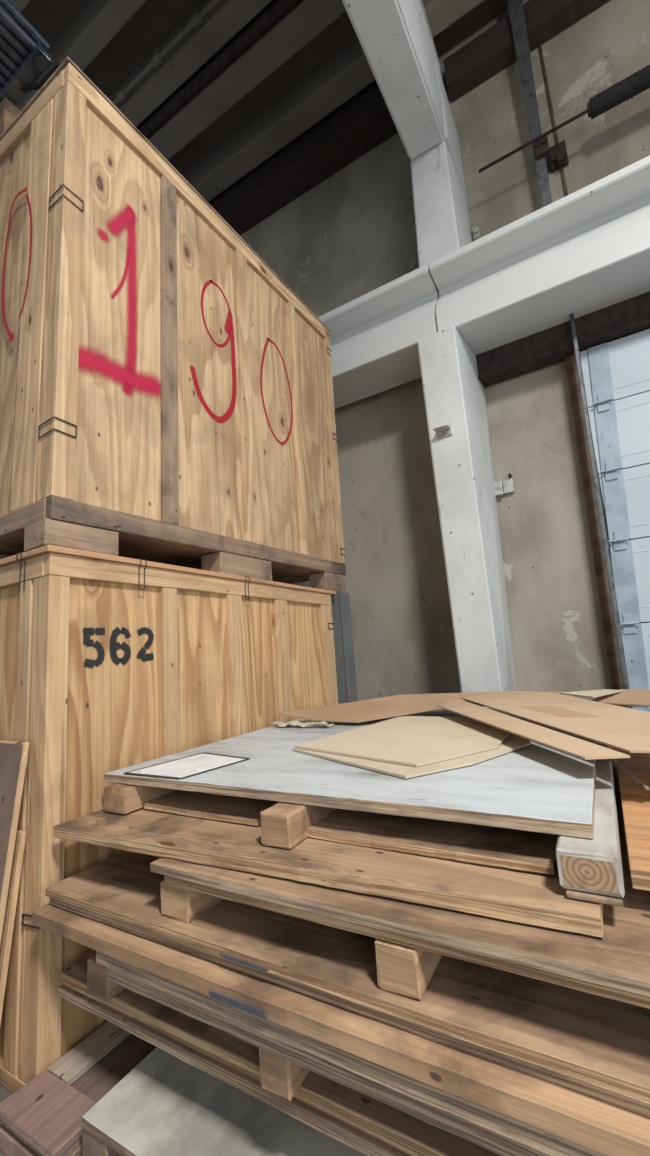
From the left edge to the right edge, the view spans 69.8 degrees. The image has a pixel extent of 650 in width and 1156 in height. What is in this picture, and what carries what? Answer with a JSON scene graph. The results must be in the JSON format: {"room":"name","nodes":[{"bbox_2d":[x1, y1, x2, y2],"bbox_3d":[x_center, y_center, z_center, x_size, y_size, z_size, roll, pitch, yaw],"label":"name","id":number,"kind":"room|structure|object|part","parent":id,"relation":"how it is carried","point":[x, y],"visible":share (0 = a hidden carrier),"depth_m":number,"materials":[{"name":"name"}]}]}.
{"room":"warehouse","nodes":[
{"label":"warehouse","id":0,"kind":"room"},
{"bbox_2d":[0,1084,12,1155],"bbox_3d":[-0.406,1.612,0.862,12.000,0.200,7.400,-9,-11,29],"label":"floor","id":1,"kind":"structure","parent":0,"point":[5,1093],"depth_m":1.50,"materials":[{"name":"concrete"}]},
{"bbox_2d":[0,830,25,1023],"bbox_3d":[-1.175,1.272,1.564,0.385,0.801,0.107,-9,-11,29],"label":"leaning board","id":2,"kind":"object","parent":1,"relation":"on","point":[5,947],"visible":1,"depth_m":1.51,"materials":[{"name":"brown wood"}]},
{"bbox_2d":[0,741,28,944],"bbox_3d":[-1.234,1.132,1.582,0.505,1.092,0.144,-9,-11,29],"label":"leaning board","id":3,"kind":"object","parent":1,"relation":"on","point":[13,754],"visible":1,"depth_m":1.56,"materials":[{"name":"brown wood"}]},
{"bbox_2d":[0,1021,155,1155],"bbox_3d":[-0.443,1.627,1.889,0.296,0.106,1.477,-9,-11,29],"label":"wooden pallet","id":4,"kind":"object","parent":1,"relation":"on","point":[43,1117],"visible":0.36,"depth_m":1.37,"materials":[{"name":"brown wood"}]},
{"bbox_2d":[0,545,338,1093],"bbox_3d":[-1.055,0.972,2.854,1.529,1.789,2.169,-9,-11,29],"label":"wooden crate","id":5,"kind":"object","parent":1,"relation":"on","point":[108,663],"visible":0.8,"depth_m":1.85,"materials":[{"name":"wood"}]},
{"bbox_3d":[-1.586,0.898,1.965,1.430,1.645,0.012,-9,-11,29],"label":"panel","id":6,"kind":"part","parent":5,"relation":"part of","materials":[{"name":"brown wood"}]},
{"bbox_3d":[-1.547,1.724,1.827,1.459,0.049,0.033,-9,-11,29],"label":"rail","id":7,"kind":"part","parent":5,"relation":"part of","materials":[{"name":"brown wood"}]},
{"bbox_3d":[-1.665,0.056,2.100,1.459,0.084,0.032,-9,-11,29],"label":"rail","id":8,"kind":"part","parent":5,"relation":"part of","materials":[{"name":"beige wood"}]},
{"bbox_3d":[-0.823,0.823,1.838,0.012,1.645,0.458,-9,-11,29],"label":"panel","id":9,"kind":"part","parent":5,"relation":"part of","materials":[{"name":"beige wood"}]},
{"bbox_3d":[-1.117,0.109,2.998,1.524,0.023,2.164,-9,-11,29],"label":"lid","id":10,"kind":"part","parent":5,"relation":"part of","materials":[{"name":"brown wood"}]},
{"bbox_2d":[0,56,345,592],"bbox_3d":[-1.136,-1.062,3.308,1.518,2.382,2.438,-9,-11,29],"label":"wooden crate","id":11,"kind":"object","parent":5,"relation":"on","point":[166,396],"visible":0.81,"depth_m":2.30,"materials":[{"name":"brown wood"}]},
{"bbox_3d":[-1.726,-1.164,2.314,1.430,1.976,0.038,-9,-11,29],"label":"panel","id":12,"kind":"part","parent":11,"relation":"part of","materials":[{"name":"brown wood"}]},
{"bbox_3d":[-1.680,-0.157,2.135,1.459,0.089,0.034,-9,-11,29],"label":"rail","id":13,"kind":"part","parent":11,"relation":"part of","materials":[{"name":"brown wood"}]},
{"bbox_2d":[0,0,60,134],"bbox_3d":[-1.988,-2.754,2.287,0.952,0.939,1.333,-9,-11,29],"label":"bundle","id":14,"kind":"object","parent":11,"relation":"on","point":[20,67],"visible":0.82,"depth_m":2.75,"materials":[{"name":"black plastic"}]},
{"bbox_3d":[-1.970,-2.583,2.884,0.090,0.792,0.090,-9,-11,29],"label":"post","id":15,"kind":"part","parent":14,"relation":"part of","materials":[{"name":"brown wood"}]},
{"bbox_3d":[-1.810,-2.174,2.487,1.459,0.100,0.033,-9,-11,29],"label":"rail","id":16,"kind":"part","parent":11,"relation":"part of","materials":[{"name":"brown wood"}]},
{"bbox_3d":[-0.957,-1.250,2.199,0.012,1.999,0.485,-9,-11,29],"label":"panel","id":17,"kind":"part","parent":11,"relation":"part of","materials":[{"name":"brown wood"}]},
{"bbox_3d":[-1.077,-0.034,3.126,1.428,0.070,2.296,-9,-11,29],"label":"board","id":18,"kind":"part","parent":11,"relation":"part of","materials":[{"name":"brown wood"}]},
{"bbox_3d":[-1.206,-2.168,3.504,1.518,0.131,2.401,-9,-11,29],"label":"lid","id":19,"kind":"part","parent":11,"relation":"part of","materials":[{"name":"beige wood"}]},
{"bbox_3d":[-0.444,-0.165,2.770,0.043,0.137,2.365,-9,-11,29],"label":"rail","id":20,"kind":"part","parent":11,"relation":"part of","materials":[{"name":"brown wood"}]},
{"bbox_3d":[-0.573,-2.214,3.135,0.042,0.214,2.382,-9,-11,29],"label":"rail","id":21,"kind":"part","parent":11,"relation":"part of","materials":[{"name":"brown wood"}]},
{"bbox_3d":[-0.671,-1.211,2.688,0.012,2.017,0.558,-9,-11,29],"label":"panel","id":22,"kind":"part","parent":11,"relation":"part of","materials":[{"name":"brown wood"}]},
{"bbox_3d":[-0.366,-1.168,3.211,0.012,2.033,0.553,-9,-11,29],"label":"panel","id":23,"kind":"part","parent":11,"relation":"part of","materials":[{"name":"brown wood"}]},
{"bbox_3d":[-0.080,-1.128,3.699,0.012,2.047,0.537,-9,-11,29],"label":"panel","id":24,"kind":"part","parent":11,"relation":"part of","materials":[{"name":"brown wood"}]},
{"bbox_3d":[-0.498,0.057,2.613,0.042,0.084,2.088,-9,-11,29],"label":"rail","id":25,"kind":"part","parent":5,"relation":"part of","materials":[{"name":"beige wood"}]},
{"bbox_3d":[-0.580,0.873,2.250,0.012,1.645,0.373,-9,-11,29],"label":"panel","id":26,"kind":"part","parent":5,"relation":"part of","materials":[{"name":"beige wood"}]},
{"bbox_3d":[-0.353,0.919,2.633,0.012,1.645,0.338,-9,-11,29],"label":"panel","id":27,"kind":"part","parent":5,"relation":"part of","materials":[{"name":"beige wood"}]},
{"bbox_3d":[-0.099,0.971,3.062,0.012,1.645,0.455,-9,-11,29],"label":"panel","id":28,"kind":"part","parent":5,"relation":"part of","materials":[{"name":"beige wood"}]},
{"bbox_2d":[81,1047,365,1155],"bbox_3d":[0.800,1.395,1.210,2.506,0.174,1.431,-9,-11,29],"label":"panel","id":29,"kind":"object","parent":1,"relation":"on","point":[166,1105],"visible":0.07,"depth_m":1.19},
{"bbox_2d":[58,950,606,1155],"bbox_3d":[0.701,1.153,1.405,2.800,0.378,1.546,-9,-11,29],"label":"wooden pallet","id":30,"kind":"object","parent":29,"relation":"on","point":[373,1109],"visible":0.17,"depth_m":1.02,"materials":[{"name":"brown wood"}]},
{"bbox_2d":[32,760,649,1155],"bbox_3d":[0.674,0.852,1.450,2.805,0.233,1.558,-9,-11,29],"label":"wooden pallet","id":31,"kind":"object","parent":30,"relation":"on","point":[547,1029],"visible":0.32,"depth_m":0.92,"materials":[{"name":"brown wood"}]},
{"bbox_2d":[53,807,602,937],"bbox_3d":[0.157,0.807,1.797,1.578,0.040,1.497,-9,-11,29],"label":"plywood sheet","id":32,"kind":"object","parent":31,"relation":"on","point":[525,897],"visible":0.3,"depth_m":1.10,"materials":[{"name":"brown wood"}]},
{"bbox_2d":[144,790,278,825],"bbox_3d":[-0.122,0.832,2.026,0.505,0.023,1.181,-9,-11,29],"label":"board","id":33,"kind":"object","parent":32,"relation":"on","point":[242,810],"visible":0.2,"depth_m":1.56,"materials":[{"name":"brown wood"}]},
{"bbox_2d":[104,708,624,906],"bbox_3d":[0.308,0.753,2.038,1.626,0.121,1.842,-9,-11,29],"label":"wooden pallet","id":34,"kind":"object","parent":32,"relation":"on","point":[535,787],"visible":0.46,"depth_m":1.29,"materials":[{"name":"white wood"}]},
{"bbox_2d":[123,752,249,778],"bbox_3d":[-0.504,0.698,1.736,0.303,0.002,0.363,-11,-12,37],"label":"label","id":35,"kind":"object","parent":34,"relation":"on","point":[184,767],"visible":1,"depth_m":1.73,"materials":[{"name":"white paper"}]},
{"bbox_2d":[271,721,333,727],"bbox_3d":[-0.122,0.782,2.494,0.360,0.024,0.094,-9,-11,29],"label":"paper","id":36,"kind":"object","parent":34,"relation":"on","point":[294,723],"visible":1,"depth_m":2.48,"materials":[{"name":"white paper"}]},
{"bbox_2d":[292,733,530,778],"bbox_3d":[0.393,0.652,1.869,0.781,0.008,0.979,-12,-12,42],"label":"cardboard sheet","id":37,"kind":"object","parent":34,"relation":"on","point":[513,742],"visible":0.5,"depth_m":1.52,"materials":[{"name":"beige cardboard"}]},
{"bbox_2d":[295,716,520,766],"bbox_3d":[0.407,0.645,1.924,0.711,0.017,0.884,-12,-12,42],"label":"cardboard sheet","id":38,"kind":"object","parent":37,"relation":"on","point":[416,741],"visible":0.92,"depth_m":1.81,"materials":[{"name":"beige cardboard"}]},
{"bbox_2d":[278,691,561,722],"bbox_3d":[0.547,0.706,2.596,1.645,0.084,0.437,-4,-9,1],"label":"cardboard sheet","id":39,"kind":"object","parent":34,"relation":"on","point":[405,704],"visible":0.69,"depth_m":2.60,"materials":[{"name":"brown cardboard"}]},
{"bbox_2d":[438,691,649,759],"bbox_3d":[1.042,0.529,1.847,0.836,0.050,1.429,-3,-9,-6],"label":"cardboard sheet","id":40,"kind":"object","parent":39,"relation":"on","point":[622,728],"visible":1,"depth_m":1.71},
{"bbox_2d":[591,689,649,705],"bbox_3d":[1.731,0.535,2.082,0.580,0.034,0.856,2,-11,-35],"label":"cardboard sheet","id":41,"kind":"object","parent":34,"relation":"on","point":[636,697],"visible":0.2,"depth_m":2.24,"materials":[{"name":"brown cardboard"}]},
{"bbox_2d":[560,689,622,697],"bbox_3d":[1.339,0.585,2.369,0.451,0.018,0.207,4,-12,-41],"label":"cardboard sheet","id":42,"kind":"object","parent":41,"relation":"on","point":[602,692],"visible":1,"depth_m":2.33,"materials":[{"name":"beige cardboard"}]},
{"bbox_2d":[608,759,649,790],"bbox_3d":[0.877,0.568,1.431,0.020,0.060,0.373,-5,-9,6],"label":"wood splinter","id":43,"kind":"object","parent":34,"relation":"on","point":[644,786],"visible":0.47,"depth_m":1.31,"materials":[{"name":"brown wood"}]},
{"bbox_2d":[308,809,558,874],"bbox_3d":[0.491,0.727,1.665,0.685,0.028,1.201,-9,-11,29],"label":"board","id":44,"kind":"object","parent":32,"relation":"on","point":[514,849],"visible":0.22,"depth_m":1.16,"materials":[{"name":"brown wood"}]},
{"bbox_2d":[615,748,649,890],"bbox_3d":[1.408,0.590,1.140,1.165,0.078,1.201,-9,-11,29],"label":"board","id":45,"kind":"object","parent":31,"relation":"on","point":[635,800],"visible":0.77,"depth_m":1.19,"materials":[{"name":"brown wood"}]},
{"bbox_2d":[331,592,357,703],"bbox_3d":[0.158,0.999,3.517,0.136,1.780,0.150,-9,-11,29],"label":"post","id":46,"kind":"object","parent":1,"relation":"on","point":[341,612],"visible":0.43,"depth_m":3.54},
{"bbox_2d":[417,326,516,707],"bbox_3d":[1.293,-0.113,3.950,0.396,3.950,0.750,-9,-11,29],"label":"concrete column","id":47,"kind":"structure","parent":1,"relation":"on","point":[454,395],"depth_m":3.74,"materials":[{"name":"white concrete"}]},
{"bbox_2d":[318,264,438,408],"bbox_3d":[-1.582,-1.961,5.785,6.153,0.670,0.580,-9,-11,29],"label":"beam","id":48,"kind":"structure","parent":47,"relation":"on","point":[375,335],"depth_m":4.41,"materials":[{"name":"white metal"}]},
{"bbox_2d":[433,424,451,438],"bbox_3d":[0.956,-1.201,3.796,0.125,0.090,0.100,-9,-11,29],"label":"bracket","id":49,"kind":"object","parent":47,"relation":"attached to","point":[443,431],"visible":1,"depth_m":3.80,"materials":[{"name":"metal"}]},
{"bbox_2d":[429,155,649,356],"bbox_3d":[3.582,-2.808,2.837,5.835,0.670,0.580,-9,-11,29],"label":"beam","id":50,"kind":"structure","parent":47,"relation":"on","point":[586,251],"depth_m":3.69,"materials":[{"name":"white metal"}]},
{"bbox_2d":[410,141,471,267],"bbox_3d":[1.140,-3.295,4.456,0.404,1.160,0.700,-9,-11,29],"label":"column","id":51,"kind":"structure","parent":50,"relation":"on","point":[442,222],"depth_m":4.19,"materials":[{"name":"white paint"}]},
{"bbox_2d":[342,0,466,197],"bbox_3d":[-0.652,-4.958,1.856,0.434,1.590,7.294,-9,-11,30],"label":"girder","id":52,"kind":"object","parent":51,"relation":"on","point":[395,37],"visible":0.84,"depth_m":3.73,"materials":[{"name":"white paint"}]},
{"bbox_2d":[112,0,220,105],"bbox_3d":[0.040,-5.457,3.674,12.000,0.072,0.072,-9,-11,29],"label":"conduit","id":53,"kind":"object","parent":52,"relation":"attached to","point":[196,20],"visible":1,"depth_m":4.58,"materials":[{"name":"grey metal"}]},
{"bbox_2d":[138,0,298,137],"bbox_3d":[0.228,-5.467,4.008,12.000,0.099,0.099,-9,-11,29],"label":"ceiling pipe","id":54,"kind":"object","parent":52,"relation":"attached to","point":[279,8],"visible":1,"depth_m":4.73,"materials":[{"name":"brown metal"}]},
{"bbox_2d":[15,0,507,173],"bbox_3d":[-0.957,-6.141,2.127,12.000,0.250,7.400,-9,-11,29],"label":"ceiling","id":55,"kind":"structure","parent":0,"point":[154,20],"depth_m":4.88,"materials":[{"name":"grey metal"}]},
{"bbox_2d":[0,0,29,27],"bbox_3d":[-0.476,-5.767,2.860,12.000,0.340,0.220,-9,-11,29],"label":"rib","id":56,"kind":"object","parent":55,"relation":"attached to","point":[20,5],"depth_m":4.23,"materials":[{"name":"grey metal"}]},
{"bbox_2d":[15,0,145,111],"bbox_3d":[-0.183,-5.706,3.357,12.000,0.340,0.180,-9,-11,29],"label":"rib","id":57,"kind":"object","parent":55,"relation":"attached to","point":[97,22],"depth_m":4.50,"materials":[{"name":"grey metal"}]},
{"bbox_2d":[108,0,271,126],"bbox_3d":[0.121,-5.644,3.871,12.000,0.340,0.220,-9,-11,29],"label":"ceiling beam","id":58,"kind":"structure","parent":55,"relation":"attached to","point":[228,17],"depth_m":4.70,"materials":[{"name":"grey metal"}]},
{"bbox_2d":[137,0,345,159],"bbox_3d":[0.329,-5.602,4.222,12.000,0.340,0.280,-9,-11,29],"label":"ceiling beam","id":59,"kind":"structure","parent":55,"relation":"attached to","point":[306,19],"depth_m":4.83,"materials":[{"name":"grey metal"}]},
{"bbox_2d":[181,0,483,201],"bbox_3d":[0.662,-5.533,4.787,12.000,0.340,0.260,-9,-11,29],"label":"rib","id":60,"kind":"object","parent":55,"relation":"attached to","point":[347,71],"depth_m":5.27,"materials":[{"name":"grey metal"}]},
{"bbox_2d":[240,0,649,759],"bbox_3d":[1.250,-1.930,4.780,12.000,8.200,0.250,-9,-11,29],"label":"wall","id":61,"kind":"structure","parent":0,"point":[352,234],"depth_m":4.55,"materials":[{"name":"paint"}]},
{"bbox_2d":[208,80,397,234],"bbox_3d":[-1.711,-4.932,6.537,6.030,0.590,0.340,-9,-11,29],"label":"beam","id":62,"kind":"structure","parent":61,"relation":"attached to","point":[364,121],"depth_m":5.55,"materials":[{"name":"brown metal"}]},
{"bbox_2d":[472,227,479,240],"bbox_3d":[1.504,-3.433,4.638,0.060,0.120,0.052,-9,-11,29],"label":"wall anchor","id":63,"kind":"object","parent":61,"relation":"attached to","point":[476,235],"visible":0.93,"depth_m":4.62,"materials":[{"name":"metal"}]},
{"bbox_2d":[494,473,514,496],"bbox_3d":[1.606,-0.840,4.250,0.205,0.174,0.070,-9,-11,29],"label":"junction box","id":64,"kind":"object","parent":61,"relation":"attached to","point":[506,486],"visible":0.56,"depth_m":4.22,"materials":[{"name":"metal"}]},
{"bbox_3d":[1.665,-0.835,4.232,0.087,0.130,0.039,-9,-11,29],"label":"plate","id":65,"kind":"part","parent":64,"relation":"part of","materials":[{"name":"metal"}]},
{"bbox_2d":[443,0,607,101],"bbox_3d":[3.673,-5.598,3.518,5.560,0.320,0.180,-9,-11,29],"label":"beam","id":66,"kind":"structure","parent":61,"relation":"attached to","point":[493,50],"depth_m":4.55,"materials":[{"name":"brown metal"}]},
{"bbox_2d":[538,44,567,195],"bbox_3d":[2.185,-3.703,4.279,0.026,3.000,0.026,-9,-11,29],"label":"conduit","id":67,"kind":"object","parent":61,"relation":"attached to","point":[539,45],"visible":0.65,"depth_m":4.39,"materials":[{"name":"grey metal"}]},
{"bbox_2d":[476,291,649,386],"bbox_3d":[3.857,-2.357,2.981,5.630,0.300,0.200,-9,-11,29],"label":"beam","id":68,"kind":"structure","parent":61,"relation":"attached to","point":[550,346],"depth_m":3.97,"materials":[{"name":"brown metal"}]},
{"bbox_2d":[507,0,632,708],"bbox_3d":[2.162,-2.032,3.926,0.285,7.600,0.290,-9,-11,29],"label":"door track","id":69,"kind":"object","parent":61,"relation":"attached to","point":[546,159],"visible":0.84,"depth_m":4.20,"materials":[{"name":"metal"}]},
{"bbox_3d":[1.946,-3.995,4.251,0.130,3.600,0.180,-9,-11,29],"label":"rail","id":70,"kind":"part","parent":69,"relation":"part of","materials":[{"name":"metal"}]},
{"bbox_2d":[478,65,649,172],"bbox_3d":[2.985,-4.087,3.519,3.570,0.145,0.145,-9,-11,29],"label":"shaft","id":71,"kind":"object","parent":69,"relation":"attached to","point":[625,89],"visible":1,"depth_m":3.83,"materials":[{"name":"brown metal"}]},
{"bbox_3d":[2.173,-0.117,3.589,0.095,3.720,0.120,-9,-11,29],"label":"rail","id":72,"kind":"part","parent":69,"relation":"part of","materials":[{"name":"metal"}]},
{"bbox_2d":[580,329,649,711],"bbox_3d":[4.126,-0.414,2.591,4.534,3.662,0.092,-9,-11,29],"label":"door","id":73,"kind":"structure","parent":69,"relation":"attached to","point":[616,374],"depth_m":3.67,"materials":[{"name":"paint"}]},
{"bbox_3d":[4.073,-1.974,2.841,4.430,0.502,0.043,-9,-11,29],"label":"panel","id":74,"kind":"part","parent":73,"relation":"part of","materials":[{"name":"paint"}]},
{"bbox_3d":[4.111,-1.437,2.753,4.430,0.572,0.043,-9,-11,29],"label":"panel","id":75,"kind":"part","parent":73,"relation":"part of","materials":[{"name":"paint"}]},
{"bbox_3d":[4.151,-0.871,2.661,4.430,0.562,0.043,-9,-11,29],"label":"panel","id":76,"kind":"part","parent":73,"relation":"part of","materials":[{"name":"paint"}]},
{"bbox_3d":[4.193,-0.273,2.563,4.430,0.637,0.043,-9,-11,29],"label":"panel","id":77,"kind":"part","parent":73,"relation":"part of","materials":[{"name":"paint"}]},
{"bbox_3d":[4.236,0.332,2.465,4.430,0.577,0.043,-9,-11,29],"label":"panel","id":78,"kind":"part","parent":73,"relation":"part of","materials":[{"name":"paint"}]},
{"bbox_2d":[564,354,625,706],"bbox_3d":[2.235,-0.083,3.764,0.170,3.700,0.090,-9,-11,29],"label":"door frame","id":79,"kind":"structure","parent":61,"relation":"attached to","point":[570,361],"depth_m":3.78,"materials":[{"name":"metal"}]}
]}

